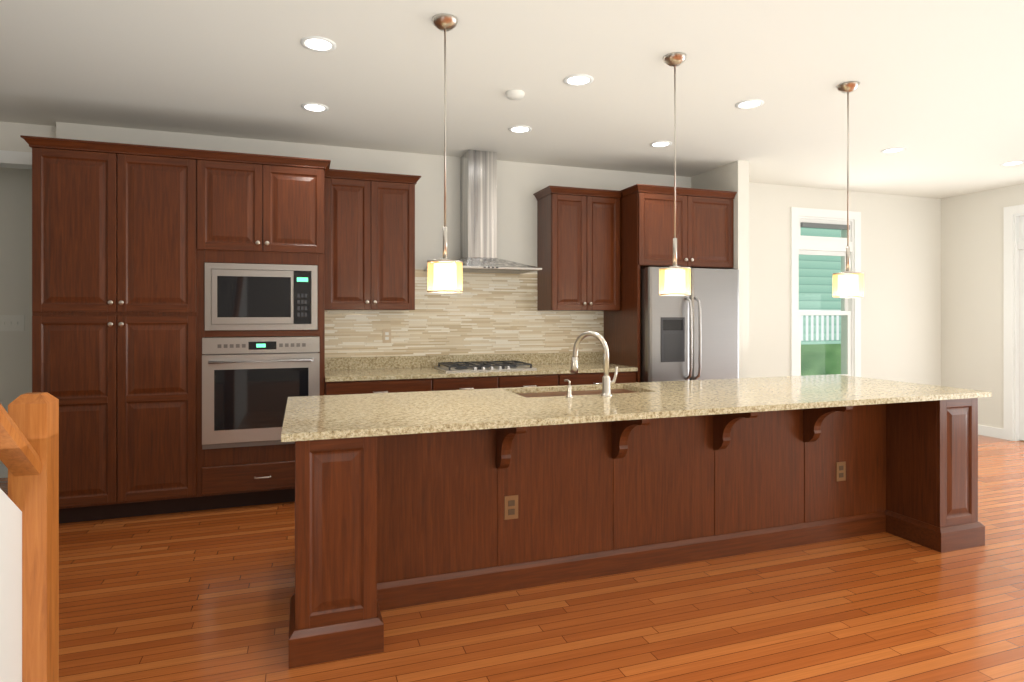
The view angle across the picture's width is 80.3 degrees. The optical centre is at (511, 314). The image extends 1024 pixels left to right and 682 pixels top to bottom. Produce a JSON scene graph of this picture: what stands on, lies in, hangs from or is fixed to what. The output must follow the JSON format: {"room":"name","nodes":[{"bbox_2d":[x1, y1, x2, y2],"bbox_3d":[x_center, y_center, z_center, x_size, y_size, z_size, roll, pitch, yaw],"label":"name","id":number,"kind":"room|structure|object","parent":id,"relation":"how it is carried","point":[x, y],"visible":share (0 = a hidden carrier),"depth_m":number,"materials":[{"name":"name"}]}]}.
{"room":"kitchen","nodes":[
{"label":"kitchen","id":0,"kind":"room"},
{"bbox_2d":[0,170,31,463],"bbox_3d":[-4.925,-0.020,4.888,3.070,2.740,0.150,0,0,-19],"label":"wall","id":1,"kind":"structure","parent":0,"point":[15,252],"depth_m":5.08,"materials":[{"name":"white paint"}]},
{"bbox_2d":[0,464,7,477],"bbox_3d":[-4.898,1.295,4.810,3.070,0.110,0.015,0,0,-19],"label":"baseboard","id":2,"kind":"structure","parent":1,"relation":"attached to","point":[3,469],"depth_m":5.04,"materials":[{"name":"white"}]},
{"bbox_2d":[0,315,24,330],"bbox_3d":[-4.179,0.068,5.057,0.190,0.135,0.016,0,0,-19],"label":"switch plate","id":3,"kind":"object","parent":1,"relation":"attached to","point":[12,322],"visible":1,"depth_m":5.06,"materials":[{"name":"white plastic"}]},
{"bbox_2d":[0,122,55,173],"bbox_3d":[-4.722,-1.240,4.069,2.920,0.300,0.170,0,0,-19],"label":"wall","id":4,"kind":"structure","parent":0,"point":[15,153],"depth_m":4.40,"materials":[{"name":"white paint"}]},
{"bbox_2d":[56,122,940,385],"bbox_3d":[0.973,-0.020,5.914,9.050,2.740,0.150,0,0,-19],"label":"wall","id":5,"kind":"structure","parent":0,"point":[901,298],"depth_m":6.43,"materials":[{"name":"white paint"}]},
{"bbox_2d":[200,259,319,330],"bbox_3d":[-1.831,-0.125,4.500,0.730,0.460,0.593,0,0,-19],"label":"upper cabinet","id":6,"kind":"object","parent":5,"relation":"attached to","point":[235,295],"depth_m":4.22,"materials":[{"name":"metal"}]},
{"bbox_2d":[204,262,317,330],"bbox_3d":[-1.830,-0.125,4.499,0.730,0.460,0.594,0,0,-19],"label":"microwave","id":7,"kind":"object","parent":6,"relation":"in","point":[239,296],"depth_m":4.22,"materials":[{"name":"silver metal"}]},
{"bbox_2d":[208,151,327,270],"bbox_3d":[-1.839,-0.729,4.521,0.818,0.739,0.607,0,0,-19],"label":"upper cabinet","id":8,"kind":"object","parent":5,"relation":"attached to","point":[262,208],"depth_m":4.24,"materials":[{"name":"brown wood"}]},
{"bbox_2d":[325,169,420,309],"bbox_3d":[-1.135,-0.575,4.901,0.740,1.070,0.387,0,0,-19],"label":"upper cabinet","id":9,"kind":"object","parent":5,"relation":"attached to","point":[369,240],"visible":0.92,"depth_m":4.75,"materials":[{"name":"brown wood"}]},
{"bbox_2d":[325,270,603,357],"bbox_3d":[-0.338,-0.020,5.379,2.560,0.740,0.008,0,0,-19],"label":"tile backsplash","id":10,"kind":"structure","parent":5,"relation":"attached to","point":[490,313],"depth_m":5.36,"materials":[{"name":"beige tile"}]},
{"bbox_2d":[383,329,390,342],"bbox_3d":[-1.056,0.177,5.123,0.070,0.115,0.008,0,0,-19],"label":"outlet","id":11,"kind":"object","parent":10,"relation":"attached to","point":[386,335],"visible":1,"depth_m":5.12,"materials":[{"name":"beige plastic"}]},
{"bbox_2d":[325,352,603,367],"bbox_3d":[-0.336,0.400,5.369,2.556,0.100,0.022,0,0,-19],"label":"backsplash","id":12,"kind":"structure","parent":5,"relation":"attached to","point":[583,357],"depth_m":5.25,"materials":[{"name":"beige stone"}]},
{"bbox_2d":[424,150,541,273],"bbox_3d":[-0.254,-0.879,5.145,0.900,1.015,0.499,0,0,-19],"label":"range hood","id":13,"kind":"object","parent":5,"relation":"attached to","point":[478,211],"visible":0.88,"depth_m":5.13,"materials":[{"name":"silver metal"}]},
{"bbox_2d":[533,185,621,310],"bbox_3d":[0.593,-0.575,5.496,0.710,1.070,0.387,0,0,-19],"label":"upper cabinet","id":14,"kind":"object","parent":5,"relation":"attached to","point":[578,246],"visible":0.98,"depth_m":5.36,"materials":[{"name":"brown wood"}]},
{"bbox_2d":[791,207,860,376],"bbox_3d":[3.444,-0.150,6.738,1.020,2.020,0.200,0,0,-19],"label":"window","id":15,"kind":"structure","parent":5,"relation":"in","point":[850,311],"depth_m":6.73,"materials":[{"name":"white wood"}]},
{"bbox_2d":[0,435,1023,681],"bbox_3d":[0.880,1.400,1.467,12.220,0.100,11.000,0,0,-19],"label":"floor","id":16,"kind":"structure","parent":0,"point":[190,597],"depth_m":2.74,"materials":[{"name":"brown wood"}]},
{"bbox_2d":[0,392,58,681],"bbox_3d":[-1.021,0.010,0.701,0.105,2.680,2.290,0,0,-19],"label":"stair rail","id":17,"kind":"object","parent":16,"relation":"on","point":[29,550],"visible":1,"depth_m":1.70,"materials":[{"name":"brown wood"}]},
{"bbox_2d":[28,136,207,523],"bbox_3d":[-2.651,0.126,4.252,0.975,2.448,0.627,0,0,-19],"label":"tall cabinet","id":18,"kind":"object","parent":16,"relation":"on","point":[178,327],"depth_m":3.96,"materials":[{"name":"brown wood"}]},
{"bbox_2d":[208,447,294,509],"bbox_3d":[-1.838,1.132,4.521,0.738,0.436,0.607,0,0,-19],"label":"base cabinet","id":19,"kind":"object","parent":16,"relation":"on","point":[265,475],"depth_m":4.24,"materials":[{"name":"brown wood"}]},
{"bbox_2d":[200,335,319,450],"bbox_3d":[-1.830,0.532,4.497,0.756,0.755,0.599,0,0,-19],"label":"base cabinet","id":20,"kind":"object","parent":16,"relation":"on","point":[247,382],"depth_m":4.19,"materials":[{"name":"metal"}]},
{"bbox_2d":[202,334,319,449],"bbox_3d":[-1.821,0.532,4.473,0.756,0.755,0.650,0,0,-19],"label":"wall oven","id":21,"kind":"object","parent":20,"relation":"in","point":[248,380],"depth_m":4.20,"materials":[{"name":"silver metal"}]},
{"bbox_2d":[325,376,440,394],"bbox_3d":[-1.052,0.915,4.803,0.834,0.870,0.627,0,0,-19],"label":"base cabinet","id":22,"kind":"object","parent":16,"relation":"on","point":[383,384],"depth_m":4.51,"materials":[{"name":"brown wood"}]},
{"bbox_2d":[325,364,628,379],"bbox_3d":[-0.236,0.465,5.078,2.556,0.030,0.637,0,0,-19],"label":"countertop","id":23,"kind":"structure","parent":22,"relation":"on","point":[466,369],"depth_m":4.89,"materials":[{"name":"beige stone"}]},
{"bbox_2d":[441,372,508,390],"bbox_3d":[-0.457,0.915,5.008,0.636,0.870,0.627,0,0,-19],"label":"base cabinet","id":24,"kind":"object","parent":16,"relation":"on","point":[501,380],"depth_m":4.74,"materials":[{"name":"brown wood"}]},
{"bbox_2d":[509,372,568,387],"bbox_3d":[0.038,0.915,5.178,0.623,0.870,0.627,0,0,-19],"label":"base cabinet","id":25,"kind":"object","parent":16,"relation":"on","point":[516,379],"depth_m":4.90,"materials":[{"name":"brown wood"}]},
{"bbox_2d":[569,368,637,384],"bbox_3d":[0.601,0.915,5.372,0.781,0.870,0.627,0,0,-19],"label":"base cabinet","id":26,"kind":"object","parent":16,"relation":"on","point":[627,375],"depth_m":5.09,"materials":[{"name":"brown wood"}]},
{"bbox_2d":[289,387,984,668],"bbox_3d":[0.791,0.915,3.440,3.840,0.870,1.059,0,0,-19],"label":"kitchen island","id":27,"kind":"object","parent":16,"relation":"on","point":[405,499],"depth_m":3.13,"materials":[{"name":"brown wood"}]},
{"bbox_2d":[281,375,991,442],"bbox_3d":[0.792,0.465,3.448,3.898,0.030,1.105,0,0,-19],"label":"island countertop","id":28,"kind":"structure","parent":27,"relation":"on","point":[307,418],"depth_m":3.12,"materials":[{"name":"beige stone"}]},
{"bbox_2d":[564,331,618,397],"bbox_3d":[0.415,0.270,3.443,0.306,0.360,0.245,0,0,-19],"label":"faucet","id":29,"kind":"object","parent":28,"relation":"on","point":[606,382],"depth_m":3.38,"materials":[{"name":"silver metal"}]},
{"bbox_2d":[604,184,736,382],"bbox_3d":[1.430,0.120,5.626,1.024,2.460,0.687,0,0,-19],"label":"cabinet","id":30,"kind":"object","parent":16,"relation":"on","point":[704,227],"visible":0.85,"depth_m":5.35,"materials":[{"name":"brown wood"}]},
{"bbox_2d":[640,267,738,381],"bbox_3d":[1.493,0.472,5.550,0.932,1.755,0.777,0,0,-19],"label":"refrigerator","id":31,"kind":"object","parent":16,"relation":"on","point":[694,335],"visible":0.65,"depth_m":5.24,"materials":[{"name":"silver metal"}]},
{"bbox_2d":[0,0,1023,198],"bbox_3d":[0.880,-1.440,1.467,12.220,0.100,11.000,0,0,-19],"label":"ceiling","id":32,"kind":"structure","parent":0,"point":[937,94],"depth_m":3.58,"materials":[{"name":"white paint"}]},
{"bbox_2d":[301,103,328,111],"bbox_3d":[-1.319,-1.387,4.062,0.176,0.006,0.176,0,0,-19],"label":"recessed light","id":33,"kind":"object","parent":32,"relation":"in","point":[314,107],"visible":1,"depth_m":4.06,"materials":[{"name":"white"}]},
{"bbox_2d":[300,36,335,51],"bbox_3d":[-0.992,-1.387,3.111,0.176,0.006,0.176,0,0,-19],"label":"recessed light","id":34,"kind":"object","parent":32,"relation":"in","point":[317,43],"visible":1,"depth_m":3.11,"materials":[{"name":"white"}]},
{"bbox_2d":[427,14,462,292],"bbox_3d":[-0.315,-0.748,2.860,0.167,1.282,0.167,0,0,-19],"label":"pendant light","id":35,"kind":"object","parent":32,"relation":"hanging from","point":[444,274],"visible":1,"depth_m":2.81,"materials":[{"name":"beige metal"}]},
{"bbox_2d":[505,90,524,99],"bbox_3d":[0.019,-1.375,3.800,0.120,0.030,0.120,0,0,-19],"label":"smoke detector","id":36,"kind":"object","parent":32,"relation":"attached to","point":[514,94],"visible":0.98,"depth_m":3.77,"materials":[{"name":"white plastic"}]},
{"bbox_2d":[508,125,531,132],"bbox_3d":[0.061,-1.387,4.537,0.176,0.006,0.176,0,0,-19],"label":"recessed light","id":37,"kind":"object","parent":32,"relation":"in","point":[519,129],"visible":1,"depth_m":4.54,"materials":[{"name":"white"}]},
{"bbox_2d":[564,74,593,85],"bbox_3d":[0.393,-1.387,3.588,0.176,0.006,0.176,0,0,-19],"label":"recessed light","id":38,"kind":"object","parent":32,"relation":"in","point":[578,80],"visible":1,"depth_m":3.58,"materials":[{"name":"white"}]},
{"bbox_2d":[650,141,671,146],"bbox_3d":[1.210,-1.387,4.933,0.176,0.006,0.176,0,0,-19],"label":"recessed light","id":39,"kind":"object","parent":32,"relation":"in","point":[661,144],"visible":1,"depth_m":4.93,"materials":[{"name":"white"}]},
{"bbox_2d":[659,52,690,295],"bbox_3d":[0.878,-0.748,3.271,0.167,1.282,0.167,0,0,-19],"label":"pendant light","id":40,"kind":"object","parent":32,"relation":"hanging from","point":[674,279],"visible":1,"depth_m":3.23,"materials":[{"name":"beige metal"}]},
{"bbox_2d":[735,99,763,108],"bbox_3d":[1.564,-1.387,3.997,0.176,0.006,0.176,0,0,-19],"label":"recessed light","id":41,"kind":"object","parent":32,"relation":"in","point":[750,104],"visible":1,"depth_m":3.99,"materials":[{"name":"white"}]},
{"bbox_2d":[832,81,863,297],"bbox_3d":[2.030,-0.748,3.668,0.167,1.282,0.167,0,0,-19],"label":"pendant light","id":42,"kind":"object","parent":32,"relation":"hanging from","point":[847,283],"visible":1,"depth_m":3.63,"materials":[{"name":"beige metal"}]},
{"bbox_2d":[881,147,904,152],"bbox_3d":[3.210,-1.387,5.114,0.176,0.006,0.176,0,0,-19],"label":"recessed light","id":43,"kind":"object","parent":32,"relation":"in","point":[894,150],"visible":0.94,"depth_m":5.11,"materials":[{"name":"white"}]},
{"bbox_2d":[1000,161,1023,165],"bbox_3d":[4.581,-1.387,5.554,0.176,0.006,0.176,0,0,-19],"label":"recessed light","id":44,"kind":"object","parent":32,"relation":"in","point":[1011,163],"visible":0.96,"depth_m":5.56,"materials":[{"name":"white"}]},
{"bbox_2d":[691,160,748,377],"bbox_3d":[1.976,-0.020,5.810,0.120,2.740,0.700,0,0,-19],"label":"wall","id":45,"kind":"structure","parent":0,"point":[733,176],"depth_m":5.49,"materials":[{"name":"white paint"}]},
{"bbox_2d":[941,184,1023,428],"bbox_3d":[6.735,-0.020,2.848,0.150,2.740,9.400,0,0,-19],"label":"wall","id":46,"kind":"structure","parent":0,"point":[972,291],"depth_m":6.88,"materials":[{"name":"white paint"}]},
{"bbox_2d":[978,425,1003,438],"bbox_3d":[5.248,1.295,6.915,0.015,0.110,0.660,0,0,-19],"label":"baseboard","id":47,"kind":"structure","parent":46,"relation":"attached to","point":[994,432],"depth_m":6.72,"materials":[{"name":"white wood"}]},
{"bbox_2d":[1004,204,1023,440],"bbox_3d":[5.601,0.090,6.112,0.168,2.520,1.090,0,0,-19],"label":"door frame","id":48,"kind":"structure","parent":46,"relation":"attached to","point":[1013,323],"depth_m":6.51,"materials":[{"name":"white wood"}]},
{"label":"outside","id":49,"kind":"structure","parent":0,"visible":0},
{"bbox_2d":[799,227,840,375],"bbox_3d":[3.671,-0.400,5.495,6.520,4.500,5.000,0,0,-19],"label":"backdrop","id":50,"kind":"structure","parent":49,"point":[823,267],"depth_m":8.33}
]}

